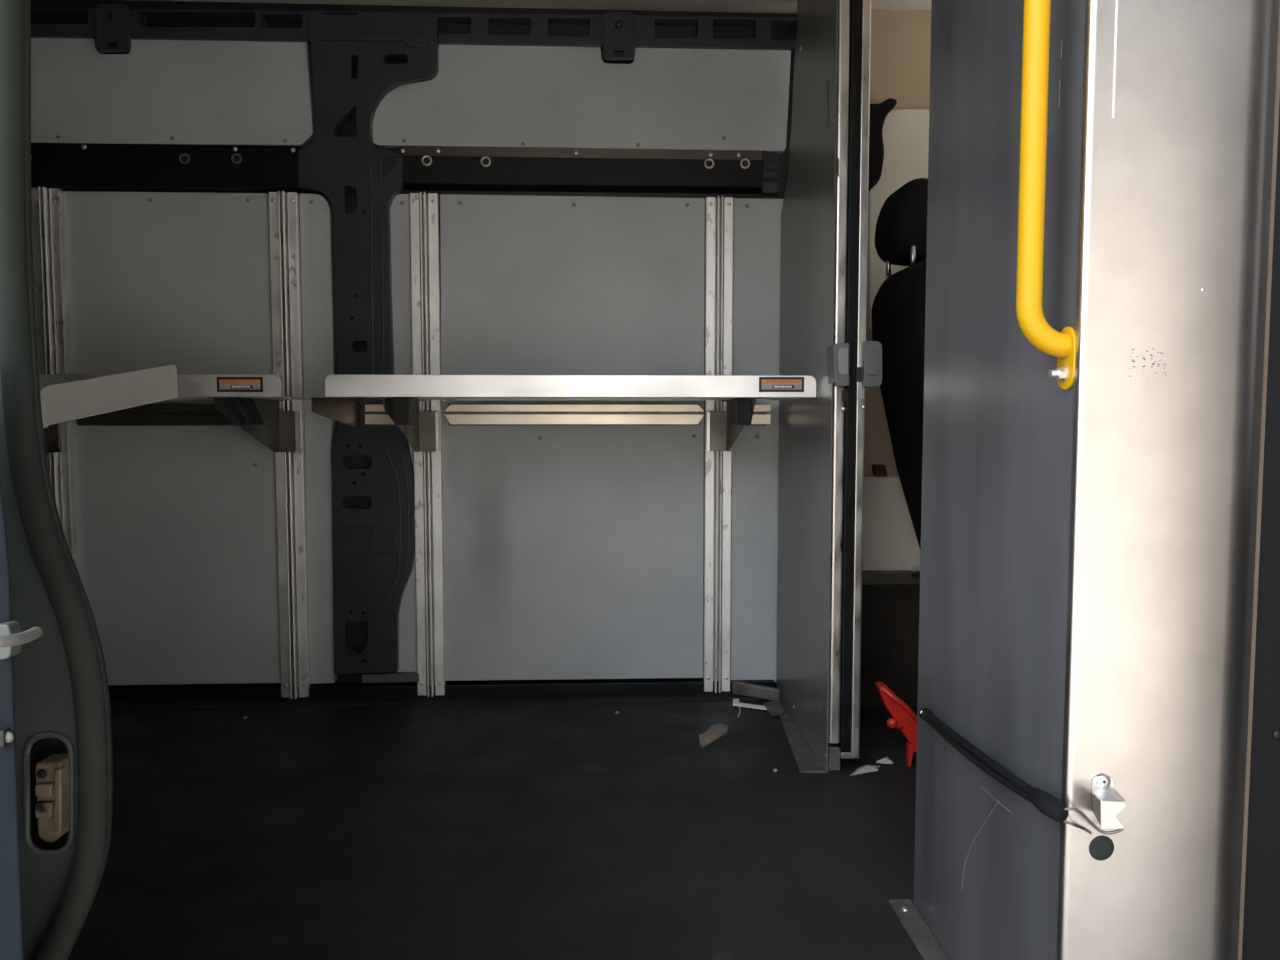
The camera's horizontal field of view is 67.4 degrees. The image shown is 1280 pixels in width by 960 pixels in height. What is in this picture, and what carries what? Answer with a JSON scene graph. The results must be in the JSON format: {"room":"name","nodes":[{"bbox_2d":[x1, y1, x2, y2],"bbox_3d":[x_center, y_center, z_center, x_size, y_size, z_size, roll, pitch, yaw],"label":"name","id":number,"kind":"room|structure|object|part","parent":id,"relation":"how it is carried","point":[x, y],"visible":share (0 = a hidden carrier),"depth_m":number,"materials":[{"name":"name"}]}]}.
{"room":"vehicle interior","nodes":[
{"label":"vehicle interior","id":0,"kind":"room"},
{"bbox_2d":[0,377,76,959],"bbox_3d":[-1.476,0.026,0.675,2.116,2.296,0.004,0,4,-3],"label":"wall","id":1,"kind":"structure","parent":0,"point":[43,696],"depth_m":0.73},
{"bbox_2d":[0,480,42,959],"bbox_3d":[-0.884,0.501,0.638,0.990,1.195,0.092,0,4,-3],"label":"sliding door","id":2,"kind":"structure","parent":1,"relation":"in","point":[12,638],"depth_m":0.64,"materials":[{"name":"grey metal"}]},
{"bbox_3d":[-0.412,0.105,0.625,0.013,0.024,0.012,0,4,-3],"label":"latch plate","id":3,"kind":"part","parent":2,"relation":"part of","materials":[{"name":"silver metal"}]},
{"bbox_2d":[24,732,74,855],"bbox_3d":[-0.466,0.250,0.759,0.065,0.119,0.050,0,4,-3],"label":"latch recess","id":4,"kind":"object","parent":1,"relation":"attached to","point":[49,757],"visible":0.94,"depth_m":0.75,"materials":[{"name":"beige plastic"}]},
{"bbox_3d":[-0.452,0.249,0.750,0.007,0.049,0.010,0,4,-3],"label":"striker rail","id":5,"kind":"part","parent":4,"relation":"part of","materials":[{"name":"silver metal"}]},
{"bbox_2d":[0,0,112,959],"bbox_3d":[-0.453,-0.083,0.708,0.099,1.093,0.027,0,4,-3],"label":"weatherstrip","id":6,"kind":"object","parent":1,"relation":"attached to","point":[54,562],"visible":1,"depth_m":0.71,"materials":[{"name":"rubber"}]},
{"bbox_2d":[299,14,438,682],"bbox_3d":[-0.704,-0.325,2.538,0.360,1.746,0.045,0,4,-3],"label":"pillar","id":7,"kind":"structure","parent":0,"point":[374,546],"depth_m":2.51,"materials":[{"name":"black metal"}]},
{"bbox_2d":[31,0,930,687],"bbox_3d":[-0.866,-0.298,2.582,3.520,1.906,0.070,0,4,-3],"label":"wall","id":8,"kind":"structure","parent":0,"point":[357,630],"depth_m":2.57,"materials":[{"name":"black metal"}]},
{"bbox_2d":[31,143,305,194],"bbox_3d":[-1.361,-0.810,2.489,0.951,0.118,0.068,0,4,-3],"label":"rail","id":9,"kind":"object","parent":8,"relation":"attached to","point":[63,166],"visible":0.75,"depth_m":2.47,"materials":[{"name":"metal"}]},
{"bbox_2d":[181,155,187,161],"bbox_3d":[-1.171,-0.826,2.469,0.019,0.019,0.002,0,4,-3],"label":"socket","id":10,"kind":"object","parent":9,"relation":"attached to","point":[184,158],"depth_m":2.47,"materials":[{"name":"black metal"}]},
{"bbox_2d":[233,155,239,161],"bbox_3d":[-1.039,-0.828,2.475,0.019,0.019,0.002,0,4,-3],"label":"socket","id":11,"kind":"object","parent":9,"relation":"attached to","point":[236,158],"depth_m":2.47,"materials":[{"name":"black metal"}]},
{"bbox_2d":[62,191,280,684],"bbox_3d":[-1.237,-0.100,2.558,0.562,1.304,0.033,0,4,-3],"label":"board","id":12,"kind":"object","parent":8,"relation":"attached to","point":[176,526],"visible":0.85,"depth_m":2.54,"materials":[{"name":"grey"}]},
{"bbox_2d":[31,38,315,146],"bbox_3d":[-1.339,-1.014,2.491,0.968,0.294,0.033,0,4,-3],"label":"board","id":13,"kind":"object","parent":8,"relation":"attached to","point":[178,92],"visible":0.84,"depth_m":2.48,"materials":[{"name":"grey"}]},
{"bbox_2d":[299,193,336,683],"bbox_3d":[-0.856,-0.100,2.576,0.084,1.308,0.033,0,4,-3],"label":"board","id":14,"kind":"object","parent":8,"relation":"attached to","point":[316,213],"visible":0.95,"depth_m":2.56,"materials":[{"name":"grey"}]},
{"bbox_2d":[390,194,416,671],"bbox_3d":[-0.636,-0.104,2.587,0.075,1.304,0.033,0,4,-3],"label":"board","id":15,"kind":"object","parent":8,"relation":"attached to","point":[400,207],"visible":0.49,"depth_m":2.55,"materials":[{"name":"grey"}]},
{"bbox_2d":[110,692,765,709],"bbox_3d":[-1.123,0.594,2.553,2.997,0.010,0.054,0,4,-3],"label":"trim","id":16,"kind":"structure","parent":8,"relation":"attached to","point":[677,696],"depth_m":2.57,"materials":[{"name":"rubber"}]},
{"bbox_2d":[31,187,77,569],"bbox_3d":[-1.529,-0.091,2.511,0.072,1.321,0.038,0,4,-3],"label":"rail","id":17,"kind":"object","parent":16,"relation":"on","point":[49,269],"visible":0.53,"depth_m":2.48,"materials":[{"name":"metal"}]},
{"bbox_2d":[268,191,309,698],"bbox_3d":[-0.928,-0.082,2.541,0.072,1.336,0.038,0,4,-3],"label":"rail","id":18,"kind":"object","parent":16,"relation":"on","point":[284,231],"visible":0.93,"depth_m":2.54,"materials":[{"name":"metal"}]},
{"bbox_2d":[76,404,237,425],"bbox_3d":[-1.209,-0.170,2.499,0.518,0.056,0.012,0,4,-3],"label":"rail","id":19,"kind":"object","parent":18,"relation":"attached to","point":[147,414],"visible":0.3,"depth_m":2.49,"materials":[{"name":"metal"}]},
{"bbox_2d":[39,374,310,451],"bbox_3d":[-1.347,-0.149,2.271,1.121,0.184,0.440,0,4,-3],"label":"wall shelf","id":20,"kind":"object","parent":19,"relation":"attached to","point":[250,401],"visible":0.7,"depth_m":2.12,"materials":[{"name":"metal"}]},
{"bbox_2d":[40,365,177,427],"bbox_3d":[-1.208,-0.176,1.889,0.420,0.149,0.392,1,4,12],"label":"end panel","id":21,"kind":"object","parent":20,"relation":"attached to","point":[63,402],"visible":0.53,"depth_m":1.82,"materials":[{"name":"metal"}]},
{"bbox_3d":[-0.859,-0.201,2.071,0.047,0.007,0.001,0,4,-3],"label":"name plate","id":22,"kind":"part","parent":20,"relation":"part of","materials":[{"name":"black"}]},
{"bbox_3d":[-0.887,-0.155,2.164,0.040,0.061,0.119,0,4,-3],"label":"support arm","id":23,"kind":"part","parent":20,"relation":"part of"},
{"bbox_2d":[410,192,444,696],"bbox_3d":[-0.566,-0.084,2.558,0.072,1.337,0.038,0,4,-3],"label":"rail","id":24,"kind":"object","parent":16,"relation":"on","point":[424,208],"visible":0.94,"depth_m":2.56,"materials":[{"name":"metal"}]},
{"bbox_2d":[365,404,770,425],"bbox_3d":[-0.186,-0.173,2.548,1.073,0.058,0.012,0,4,-3],"label":"rail","id":25,"kind":"object","parent":24,"relation":"attached to","point":[458,414],"visible":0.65,"depth_m":2.54,"materials":[{"name":"metal"}]},
{"bbox_3d":[-0.651,-0.172,2.524,0.140,0.052,0.008,0,4,-3],"label":"rail","id":26,"kind":"part","parent":25,"relation":"part of","materials":[{"name":"metal"}]},
{"bbox_2d":[311,375,815,451],"bbox_3d":[-0.174,-0.153,2.327,1.112,0.184,0.440,0,4,-3],"label":"wall shelf","id":27,"kind":"object","parent":25,"relation":"attached to","point":[400,395],"visible":1,"depth_m":2.12,"materials":[{"name":"metal"}]},
{"bbox_3d":[-0.729,-0.161,2.311,0.003,0.068,0.418,0,4,-3],"label":"arm","id":28,"kind":"part","parent":27,"relation":"part of","materials":[{"name":"metal"}]},
{"bbox_3d":[-0.533,-0.156,2.191,0.040,0.061,0.139,0,4,-3],"label":"support arm","id":29,"kind":"part","parent":27,"relation":"part of"},
{"bbox_3d":[0.237,-0.159,2.228,0.041,0.061,0.139,0,4,-3],"label":"support arm","id":30,"kind":"part","parent":27,"relation":"part of"},
{"bbox_3d":[0.318,-0.207,2.127,0.048,0.007,0.001,0,4,-3],"label":"name plate","id":31,"kind":"part","parent":27,"relation":"part of","materials":[{"name":"black"}]},
{"bbox_3d":[-0.172,-0.174,2.547,0.690,0.053,0.008,0,4,-3],"label":"rail","id":32,"kind":"part","parent":25,"relation":"part of","materials":[{"name":"metal"}]},
{"bbox_3d":[0.299,-0.176,2.569,0.102,0.053,0.008,0,4,-3],"label":"rail","id":33,"kind":"part","parent":25,"relation":"part of","materials":[{"name":"metal"}]},
{"bbox_2d":[703,196,732,692],"bbox_3d":[0.212,-0.085,2.595,0.072,1.335,0.038,0,4,-3],"label":"rail","id":34,"kind":"object","parent":16,"relation":"on","point":[719,211],"visible":0.97,"depth_m":2.59,"materials":[{"name":"metal"}]},
{"bbox_2d":[108,678,774,699],"bbox_3d":[-1.125,0.577,2.603,2.997,0.038,0.049,0,4,-3],"label":"baseboard","id":35,"kind":"structure","parent":8,"relation":"attached to","point":[651,685],"depth_m":2.61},
{"bbox_2d":[440,194,704,680],"bbox_3d":[-0.182,-0.104,2.608,0.713,1.307,0.033,0,4,-3],"label":"board","id":36,"kind":"object","parent":8,"relation":"attached to","point":[571,552],"visible":1,"depth_m":2.59,"materials":[{"name":"grey"}]},
{"bbox_2d":[372,45,790,153],"bbox_3d":[-0.154,-1.022,2.548,1.112,0.285,0.033,0,4,-3],"label":"board","id":37,"kind":"object","parent":8,"relation":"attached to","point":[498,96],"visible":0.82,"depth_m":2.54,"materials":[{"name":"grey"}]},
{"bbox_2d":[400,146,783,195],"bbox_3d":[-0.122,-0.822,2.548,1.016,0.109,0.068,0,4,-3],"label":"rail","id":38,"kind":"object","parent":8,"relation":"attached to","point":[423,168],"visible":1,"depth_m":2.53,"materials":[{"name":"metal"}]},
{"bbox_2d":[424,157,429,163],"bbox_3d":[-0.554,-0.830,2.498,0.019,0.019,0.002,0,4,-3],"label":"socket","id":39,"kind":"object","parent":38,"relation":"attached to","point":[426,159],"depth_m":2.50,"materials":[{"name":"metal"}]},
{"bbox_2d":[483,158,488,164],"bbox_3d":[-0.402,-0.830,2.505,0.019,0.019,0.002,0,4,-3],"label":"socket","id":40,"kind":"object","parent":38,"relation":"attached to","point":[485,160],"depth_m":2.50,"materials":[{"name":"metal"}]},
{"bbox_2d":[706,160,711,166],"bbox_3d":[0.182,-0.834,2.533,0.019,0.019,0.002,0,4,-3],"label":"socket","id":41,"kind":"object","parent":38,"relation":"attached to","point":[708,162],"depth_m":2.53,"materials":[{"name":"silver metal"}]},
{"bbox_2d":[742,160,747,166],"bbox_3d":[0.278,-0.836,2.538,0.019,0.019,0.002,0,4,-3],"label":"socket","id":42,"kind":"object","parent":38,"relation":"attached to","point":[744,162],"depth_m":2.54,"materials":[{"name":"silver metal"}]},
{"bbox_2d":[730,198,783,681],"bbox_3d":[0.345,-0.096,2.634,0.195,1.323,0.033,0,4,-3],"label":"board","id":43,"kind":"object","parent":8,"relation":"attached to","point":[756,221],"visible":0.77,"depth_m":2.62,"materials":[{"name":"grey"}]},
{"bbox_2d":[797,0,881,758],"bbox_3d":[0.436,-0.322,2.271,0.104,1.812,0.593,0,4,-3],"label":"door","id":44,"kind":"structure","parent":8,"relation":"in","point":[855,364],"depth_m":2.00,"materials":[{"name":"metal"}]},
{"bbox_3d":[0.431,-0.328,2.299,0.016,1.804,0.535,0,4,-3],"label":"door","id":45,"kind":"part","parent":44,"relation":"part of","materials":[{"name":"grey metal"}]},
{"bbox_3d":[0.414,-0.240,2.012,0.035,0.088,0.060,0,4,-3],"label":"door handle","id":46,"kind":"part","parent":44,"relation":"part of","materials":[{"name":"grey plastic"}]},
{"bbox_3d":[0.481,-0.242,2.015,0.040,0.095,0.060,0,4,-3],"label":"door handle","id":47,"kind":"part","parent":44,"relation":"part of","materials":[{"name":"grey plastic"}]},
{"bbox_2d":[872,464,887,475],"bbox_3d":[0.654,-0.027,2.622,0.035,0.030,0.036,0,4,-3],"label":"belt buckle","id":48,"kind":"object","parent":8,"relation":"attached to","point":[878,469],"visible":1,"depth_m":2.60,"materials":[{"name":"red plastic"}]},
{"bbox_2d":[862,477,920,570],"bbox_3d":[0.730,0.121,2.646,0.312,0.262,0.011,0,4,-3],"label":"wall panel","id":49,"kind":"object","parent":8,"relation":"attached to","point":[890,542],"visible":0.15,"depth_m":2.64,"materials":[{"name":"beige plastic"}]},
{"bbox_2d":[866,109,928,329],"bbox_3d":[0.797,-0.699,2.587,0.384,0.584,0.024,0,4,-3],"label":"trim","id":50,"kind":"structure","parent":8,"relation":"attached to","point":[905,132],"depth_m":2.56,"materials":[{"name":"beige plastic"}]},
{"bbox_2d":[68,700,923,959],"bbox_3d":[-0.382,0.683,1.759,4.400,0.060,1.870,0,4,-3],"label":"floor","id":51,"kind":"structure","parent":0,"point":[544,831],"depth_m":1.76,"materials":[{"name":"black rubber"}]},
{"bbox_2d":[699,724,727,747],"bbox_3d":[0.171,0.609,2.310,0.049,0.012,0.172,2,4,30],"label":"chip","id":52,"kind":"object","parent":51,"relation":"on","point":[715,731],"visible":1,"depth_m":2.30,"materials":[{"name":"beige plant"}]},
{"bbox_2d":[733,699,766,716],"bbox_3d":[0.297,0.596,2.513,0.104,0.008,0.134,0,4,-3],"label":"cable tie","id":53,"kind":"object","parent":51,"relation":"on","point":[736,702],"visible":0.98,"depth_m":2.53,"materials":[{"name":"white plastic"}]},
{"bbox_2d":[732,681,779,701],"bbox_3d":[0.313,0.572,2.601,0.137,0.040,0.020,2,4,22],"label":"channel","id":54,"kind":"object","parent":51,"relation":"on","point":[740,688],"visible":1,"depth_m":2.59,"materials":[{"name":"grey metal"}]},
{"bbox_2d":[764,700,784,716],"bbox_3d":[0.349,0.595,2.506,0.043,0.012,0.117,0,4,-3],"label":"bracket","id":55,"kind":"object","parent":51,"relation":"on","point":[774,708],"visible":1,"depth_m":2.48,"materials":[{"name":"grey metal"}]},
{"bbox_2d":[776,0,850,772],"bbox_3d":[0.376,-0.307,2.279,0.086,1.846,0.612,0,4,-3],"label":"partition panel","id":56,"kind":"object","parent":51,"relation":"on","point":[813,265],"visible":0.99,"depth_m":2.17,"materials":[{"name":"metal"}]},
{"bbox_3d":[0.429,0.601,2.097,0.002,0.050,0.052,0,4,-3],"label":"plate","id":57,"kind":"part","parent":56,"relation":"part of","materials":[{"name":"metal"}]},
{"bbox_2d":[850,765,879,775],"bbox_3d":[0.489,0.626,2.078,0.034,0.010,0.092,4,5,44],"label":"paper","id":58,"kind":"object","parent":51,"relation":"on","point":[866,768],"visible":1,"depth_m":2.08,"materials":[{"name":"white paper"}]},
{"bbox_2d":[876,756,892,763],"bbox_3d":[0.541,0.622,2.141,0.036,0.010,0.037,0,4,-3],"label":"paper","id":59,"kind":"object","parent":51,"relation":"on","point":[886,760],"visible":1,"depth_m":2.13,"materials":[{"name":"white paper"}]},
{"bbox_2d":[860,573,919,708],"bbox_3d":[0.871,0.424,2.587,0.815,0.345,0.175,0,4,-3],"label":"seat base","id":60,"kind":"object","parent":51,"relation":"on","point":[890,601],"visible":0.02,"depth_m":2.50,"materials":[{"name":"black plastic"}]},
{"bbox_2d":[911,564,919,570],"bbox_3d":[0.744,0.237,2.591,0.022,0.015,0.020,0,4,-3],"label":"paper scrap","id":61,"kind":"object","parent":60,"relation":"on","point":[914,567],"visible":0.86,"depth_m":2.58,"materials":[{"name":"white paper"}]},
{"bbox_2d":[875,682,916,765],"bbox_3d":[0.580,0.537,2.109,0.123,0.185,0.045,0,4,-3],"label":"lever","id":62,"kind":"object","parent":51,"relation":"on","point":[904,719],"visible":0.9,"depth_m":2.10,"materials":[{"name":"red plastic"}]},
{"bbox_3d":[0.548,0.531,2.090,0.024,0.024,0.011,2,4,24],"label":"knob","id":63,"kind":"part","parent":62,"relation":"part of","materials":[{"name":"red plastic"}]},
{"bbox_3d":[0.567,0.538,2.106,0.040,0.029,0.016,-1,4,-20],"label":"knob stem","id":64,"kind":"part","parent":62,"relation":"part of","materials":[{"name":"red plastic"}]},
{"bbox_2d":[871,178,927,550],"bbox_3d":[0.916,-0.048,2.309,0.668,1.323,0.400,0,4,-3],"label":"seat","id":65,"kind":"object","parent":51,"relation":"on","point":[898,307],"visible":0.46,"depth_m":2.25,"materials":[{"name":"fabric"}]},
{"bbox_3d":[0.609,-0.525,2.352,0.012,0.051,0.012,0,4,-3],"label":"headrest post","id":66,"kind":"part","parent":65,"relation":"part of","materials":[{"name":"metal"}]},
{"bbox_3d":[0.632,-0.516,2.223,0.013,0.050,0.012,0,4,-3],"label":"headrest post","id":67,"kind":"part","parent":65,"relation":"part of","materials":[{"name":"metal"}]},
{"bbox_2d":[889,0,1085,959],"bbox_3d":[0.415,-0.236,1.220,0.062,1.846,0.480,0,4,-3],"label":"partition panel","id":68,"kind":"object","parent":51,"relation":"on","point":[998,430],"depth_m":1.19,"materials":[{"name":"metal"}]},
{"bbox_3d":[0.423,-0.529,0.982,0.058,0.870,0.037,0,4,-3],"label":"grab handle","id":69,"kind":"part","parent":68,"relation":"part of","materials":[{"name":"yellow metal"}]},
{"bbox_3d":[0.450,-0.128,1.010,0.004,0.066,0.037,0,4,-3],"label":"mounting plate","id":70,"kind":"part","parent":68,"relation":"part of","materials":[{"name":"yellow metal"}]},
{"bbox_2d":[143,0,931,13],"bbox_3d":[-0.380,-1.211,1.586,4.400,0.050,1.960,0,4,-3],"label":"ceiling","id":71,"kind":"structure","parent":0,"point":[739,6],"depth_m":2.52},
{"bbox_2d":[31,4,796,60],"bbox_3d":[-0.685,-1.158,2.494,2.282,0.122,0.062,0,4,-3],"label":"roof rail","id":72,"kind":"object","parent":71,"relation":"attached to","point":[113,27],"visible":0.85,"depth_m":2.50,"materials":[{"name":"black metal"}]},
{"bbox_2d":[1242,99,1279,959],"bbox_3d":[0.769,-0.001,1.085,0.260,2.296,0.030,0,4,-3],"label":"door edge","id":73,"kind":"structure","parent":0,"point":[1261,921],"depth_m":1.09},
{"bbox_2d":[1057,0,1278,959],"bbox_3d":[0.569,-0.046,1.000,0.236,2.196,0.052,-1,4,-13],"label":"panel","id":74,"kind":"object","parent":73,"relation":"attached to","point":[1178,110],"depth_m":1.00,"materials":[{"name":"metal"}]},
{"bbox_2d":[919,708,1123,834],"bbox_3d":[0.454,0.347,1.212,0.074,0.047,0.442,0,4,-3],"label":"strap","id":75,"kind":"object","parent":74,"relation":"attached to","point":[1046,803],"visible":1,"depth_m":1.12,"materials":[{"name":"black"}]},
{"bbox_3d":[0.429,0.350,1.214,0.013,0.037,0.419,0,4,-2],"label":"cord","id":76,"kind":"part","parent":75,"relation":"part of","materials":[{"name":"black rubber"}]},
{"bbox_3d":[0.429,0.344,1.214,0.013,0.037,0.419,0,4,-2],"label":"cord","id":77,"kind":"part","parent":75,"relation":"part of","materials":[{"name":"black rubber"}]},
{"bbox_3d":[0.489,0.322,1.012,0.024,0.020,0.002,0,4,-3],"label":"plate","id":78,"kind":"part","parent":74,"relation":"part of","materials":[{"name":"metal"}]},
{"bbox_3d":[0.486,0.334,0.998,0.031,0.046,0.032,0,4,-3],"label":"hook bracket","id":79,"kind":"part","parent":74,"relation":"part of","materials":[{"name":"white metal"}]},
{"bbox_2d":[1238,0,1279,959],"bbox_3d":[0.679,0.000,1.064,0.015,2.296,0.012,0,4,-3],"label":"trim","id":80,"kind":"structure","parent":73,"relation":"attached to","point":[1277,93],"depth_m":1.06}
]}

